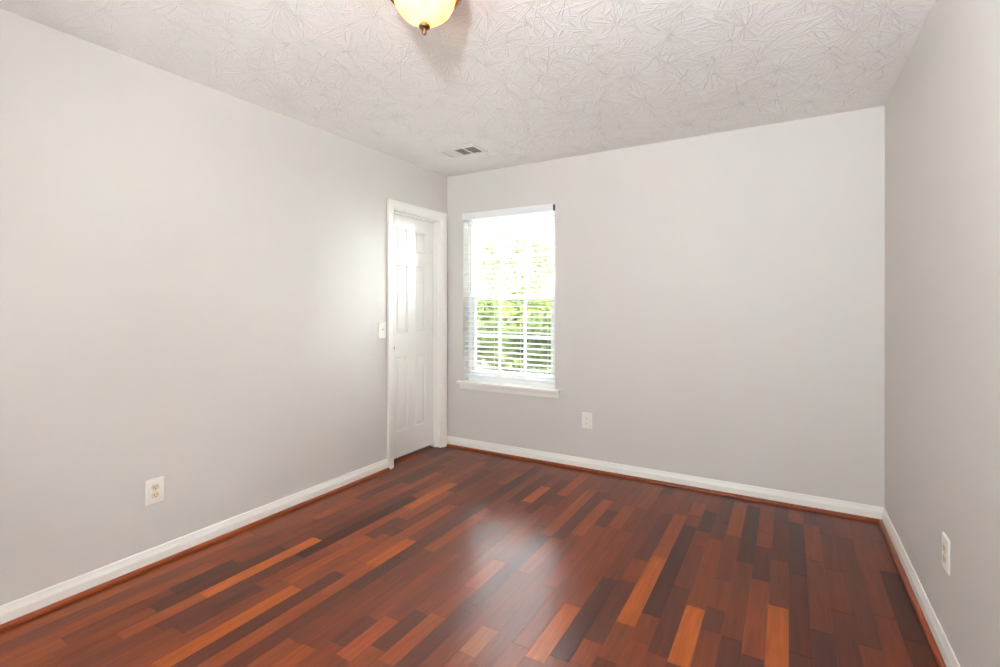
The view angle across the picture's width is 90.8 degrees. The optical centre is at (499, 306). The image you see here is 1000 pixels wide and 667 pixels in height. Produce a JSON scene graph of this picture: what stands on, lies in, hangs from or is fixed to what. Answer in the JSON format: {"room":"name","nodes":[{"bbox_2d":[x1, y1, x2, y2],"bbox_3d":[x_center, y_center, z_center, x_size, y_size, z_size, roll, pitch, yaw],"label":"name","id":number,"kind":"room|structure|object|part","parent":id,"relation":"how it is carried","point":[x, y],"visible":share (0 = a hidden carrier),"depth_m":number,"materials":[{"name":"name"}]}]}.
{"room":"empty bedroom","nodes":[
{"label":"empty bedroom","id":0,"kind":"room"},
{"bbox_2d":[0,8,446,605],"bbox_3d":[-1.650,0.047,2.596,0.115,2.440,4.665,0,0,30],"label":"wall","id":1,"kind":"structure","parent":0,"point":[193,275],"depth_m":2.44,"materials":[{"name":"paint"}]},
{"bbox_2d":[145,476,163,505],"bbox_3d":[-1.687,0.904,2.412,0.009,0.122,0.082,0,0,30],"label":"wall outlet","id":2,"kind":"object","parent":1,"relation":"attached to","point":[154,488],"visible":1,"depth_m":2.41,"materials":[{"name":"white plastic"}]},
{"bbox_2d":[152,484,158,489],"bbox_3d":[-1.685,0.885,2.411,0.004,0.027,0.034,0,0,30],"label":"receptacle","id":3,"kind":"object","parent":2,"relation":"attached to","point":[154,486],"depth_m":2.41,"materials":[{"name":"white plastic"}]},
{"bbox_2d":[152,492,158,497],"bbox_3d":[-1.685,0.924,2.411,0.004,0.027,0.034,0,0,30],"label":"receptacle","id":4,"kind":"object","parent":2,"relation":"attached to","point":[154,494],"depth_m":2.41,"materials":[{"name":"white plastic"}]},
{"bbox_2d":[0,459,387,624],"bbox_3d":[-1.819,1.218,2.180,0.014,0.076,3.774,0,0,30],"label":"baseboard","id":5,"kind":"structure","parent":1,"relation":"attached to","point":[22,606],"depth_m":2.44,"materials":[{"name":"white paint"}]},
{"bbox_2d":[0,468,389,631],"bbox_3d":[-1.802,1.258,2.178,0.019,0.020,3.760,0,0,30],"label":"trim","id":6,"kind":"structure","parent":1,"relation":"attached to","point":[46,609],"depth_m":2.42,"materials":[{"name":"brown wood"}]},
{"bbox_2d":[378,322,385,337],"bbox_3d":[-0.894,0.184,3.760,0.017,0.122,0.080,0,0,30],"label":"light switch","id":7,"kind":"object","parent":1,"relation":"attached to","point":[381,325],"visible":1,"depth_m":3.75,"materials":[{"name":"white plastic"}]},
{"bbox_2d":[394,445,429,459],"bbox_3d":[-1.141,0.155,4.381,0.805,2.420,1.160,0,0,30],"label":"trim","id":8,"kind":"structure","parent":1,"relation":"attached to","point":[429,445],"depth_m":4.25,"materials":[{"name":"grey"}]},
{"bbox_2d":[387,198,446,468],"bbox_3d":[-0.725,0.215,4.164,0.132,2.101,0.756,0,0,30],"label":"door","id":9,"kind":"structure","parent":1,"relation":"in","point":[416,235],"depth_m":4.23,"materials":[{"name":"white paint"}]},
{"bbox_3d":[-0.849,0.215,3.837,0.018,2.101,0.065,0,0,30],"label":"casing","id":10,"kind":"part","parent":9,"relation":"part of","materials":[{"name":"white paint"}]},
{"bbox_3d":[-0.675,-0.803,4.134,0.018,0.065,0.756,0,0,30],"label":"casing","id":11,"kind":"part","parent":9,"relation":"part of","materials":[{"name":"white paint"}]},
{"bbox_3d":[-0.501,0.215,4.433,0.018,2.101,0.065,0,0,30],"label":"casing","id":12,"kind":"part","parent":9,"relation":"part of","materials":[{"name":"white paint"}]},
{"bbox_2d":[0,0,935,176],"bbox_3d":[-0.251,-1.232,1.737,3.396,0.120,4.825,0,0,30],"label":"ceiling","id":13,"kind":"structure","parent":0,"point":[521,82],"depth_m":2.35,"materials":[{"name":"white paint"}]},
{"bbox_2d":[390,0,461,35],"bbox_3d":[-0.263,-1.057,1.717,0.266,0.229,0.266,0,0,30],"label":"ceiling light","id":14,"kind":"object","parent":13,"relation":"attached to","point":[424,14],"visible":1,"depth_m":1.69,"materials":[{"name":"beige glass"}]},
{"bbox_3d":[-0.263,-1.036,1.717,0.216,0.100,0.216,0,0,30],"label":"lamp shade","id":15,"kind":"part","parent":14,"relation":"part of","materials":[{"name":"white glass"}]},
{"bbox_2d":[437,144,487,157],"bbox_3d":[-0.284,-1.171,3.740,0.330,0.006,0.196,0,0,30],"label":"ceiling vent","id":16,"kind":"object","parent":13,"relation":"in","point":[472,149],"visible":1,"depth_m":3.73,"materials":[{"name":"white metal"}]},
{"bbox_2d":[0,446,937,666],"bbox_3d":[-0.304,1.328,1.745,3.301,0.120,4.590,0,0,30],"label":"floor","id":17,"kind":"structure","parent":0,"point":[446,556],"depth_m":2.20,"materials":[{"name":"brown wood"}]},
{"bbox_2d":[447,106,884,506],"bbox_3d":[0.925,0.046,3.753,3.166,2.440,0.160,0,0,30],"label":"wall","id":18,"kind":"structure","parent":0,"point":[720,297],"depth_m":3.36,"materials":[{"name":"paint"}]},
{"bbox_2d":[456,212,559,398],"bbox_3d":[0.086,-0.040,4.217,0.983,1.555,0.203,0,0,30],"label":"window","id":19,"kind":"structure","parent":18,"relation":"in","point":[545,390],"depth_m":4.27,"materials":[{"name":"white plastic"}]},
{"bbox_3d":[0.086,0.676,4.217,0.983,0.020,0.203,0,0,30],"label":"sill","id":20,"kind":"part","parent":19,"relation":"part of","materials":[{"name":"white paint"}]},
{"bbox_2d":[462,203,554,383],"bbox_3d":[0.064,-0.097,4.187,0.892,1.449,0.074,0,0,30],"label":"window blind","id":21,"kind":"object","parent":19,"relation":"attached to","point":[544,208],"visible":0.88,"depth_m":4.18,"materials":[{"name":"white plastic"}]},
{"bbox_3d":[-0.035,-0.081,4.257,0.002,1.373,0.054,0,0,30],"label":"ladder cord","id":22,"kind":"part","parent":21,"relation":"part of","materials":[{"name":"white fabric"}]},
{"bbox_3d":[0.072,0.617,4.196,0.874,0.022,0.047,0,0,30],"label":"rail","id":23,"kind":"part","parent":21,"relation":"part of","materials":[{"name":"white plastic"}]},
{"bbox_3d":[0.185,-0.081,4.128,0.002,1.373,0.054,0,0,30],"label":"ladder cord","id":24,"kind":"part","parent":21,"relation":"part of","materials":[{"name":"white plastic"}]},
{"bbox_3d":[0.105,0.262,4.250,0.828,0.723,0.028,0,0,30],"label":"sash","id":25,"kind":"part","parent":19,"relation":"part of","materials":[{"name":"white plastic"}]},
{"bbox_3d":[0.121,-0.423,4.277,0.828,0.728,0.028,0,0,30],"label":"sash","id":26,"kind":"part","parent":19,"relation":"part of","materials":[{"name":"white plastic"}]},
{"bbox_2d":[582,412,591,428],"bbox_3d":[0.670,0.884,3.805,0.082,0.122,0.009,0,0,30],"label":"wall outlet","id":27,"kind":"object","parent":18,"relation":"attached to","point":[586,417],"visible":1,"depth_m":3.80,"materials":[{"name":"white plastic"}]},
{"bbox_2d":[447,444,881,522],"bbox_3d":[0.875,1.256,3.664,3.134,0.020,0.019,0,0,30],"label":"trim","id":28,"kind":"structure","parent":18,"relation":"attached to","point":[869,519],"depth_m":3.42,"materials":[{"name":"brown wood"}]},
{"bbox_2d":[447,436,883,518],"bbox_3d":[0.881,1.216,3.679,3.166,0.076,0.014,0,0,30],"label":"baseboard","id":29,"kind":"structure","parent":18,"relation":"attached to","point":[853,508],"depth_m":3.42,"materials":[{"name":"white paint"}]},
{"bbox_2d":[884,0,999,666],"bbox_3d":[1.194,0.049,0.961,0.115,2.440,4.710,0,0,30],"label":"wall","id":30,"kind":"structure","parent":0,"point":[942,110],"depth_m":1.73,"materials":[{"name":"paint"}]},
{"bbox_2d":[878,520,946,666],"bbox_3d":[1.084,1.259,0.934,0.019,0.020,4.523,0,0,30],"label":"trim","id":31,"kind":"structure","parent":30,"relation":"attached to","point":[932,643],"depth_m":2.08,"materials":[{"name":"brown wood"}]},
{"bbox_2d":[882,507,960,666],"bbox_3d":[1.098,1.219,0.925,0.014,0.076,4.550,0,0,30],"label":"baseboard","id":32,"kind":"structure","parent":30,"relation":"attached to","point":[943,644],"depth_m":2.02,"materials":[{"name":"white paint"}]},
{"bbox_2d":[942,532,949,575],"bbox_3d":[1.586,0.880,1.756,0.009,0.122,0.082,0,0,30],"label":"wall outlet","id":33,"kind":"object","parent":30,"relation":"attached to","point":[945,541],"visible":1,"depth_m":1.74,"materials":[{"name":"white plastic"}]},
{"label":"outside","id":34,"kind":"structure","parent":0,"visible":0},
{"bbox_2d":[477,359,549,374],"bbox_3d":[1.861,1.701,18.408,34.000,0.200,25.590,0,0,30],"label":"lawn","id":35,"kind":"structure","parent":34,"point":[535,372],"depth_m":12.49,"materials":[{"name":"green plant"}]},
{"bbox_2d":[477,284,552,374],"bbox_3d":[2.983,0.630,10.422,20.753,2.371,1.778,0,0,30],"label":"hedge","id":36,"kind":"object","parent":35,"relation":"on","point":[544,309],"visible":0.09,"depth_m":11.65,"materials":[{"name":"green plant"}]},
{"bbox_3d":[3.002,0.810,10.463,19.065,1.605,0.102,0,0,30],"label":"stem","id":37,"kind":"part","parent":36,"relation":"part of","materials":[{"name":"green plant"}]},
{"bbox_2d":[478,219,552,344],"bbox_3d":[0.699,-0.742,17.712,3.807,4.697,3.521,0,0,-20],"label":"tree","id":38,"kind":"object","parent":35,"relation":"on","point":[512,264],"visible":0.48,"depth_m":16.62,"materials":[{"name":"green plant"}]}
]}

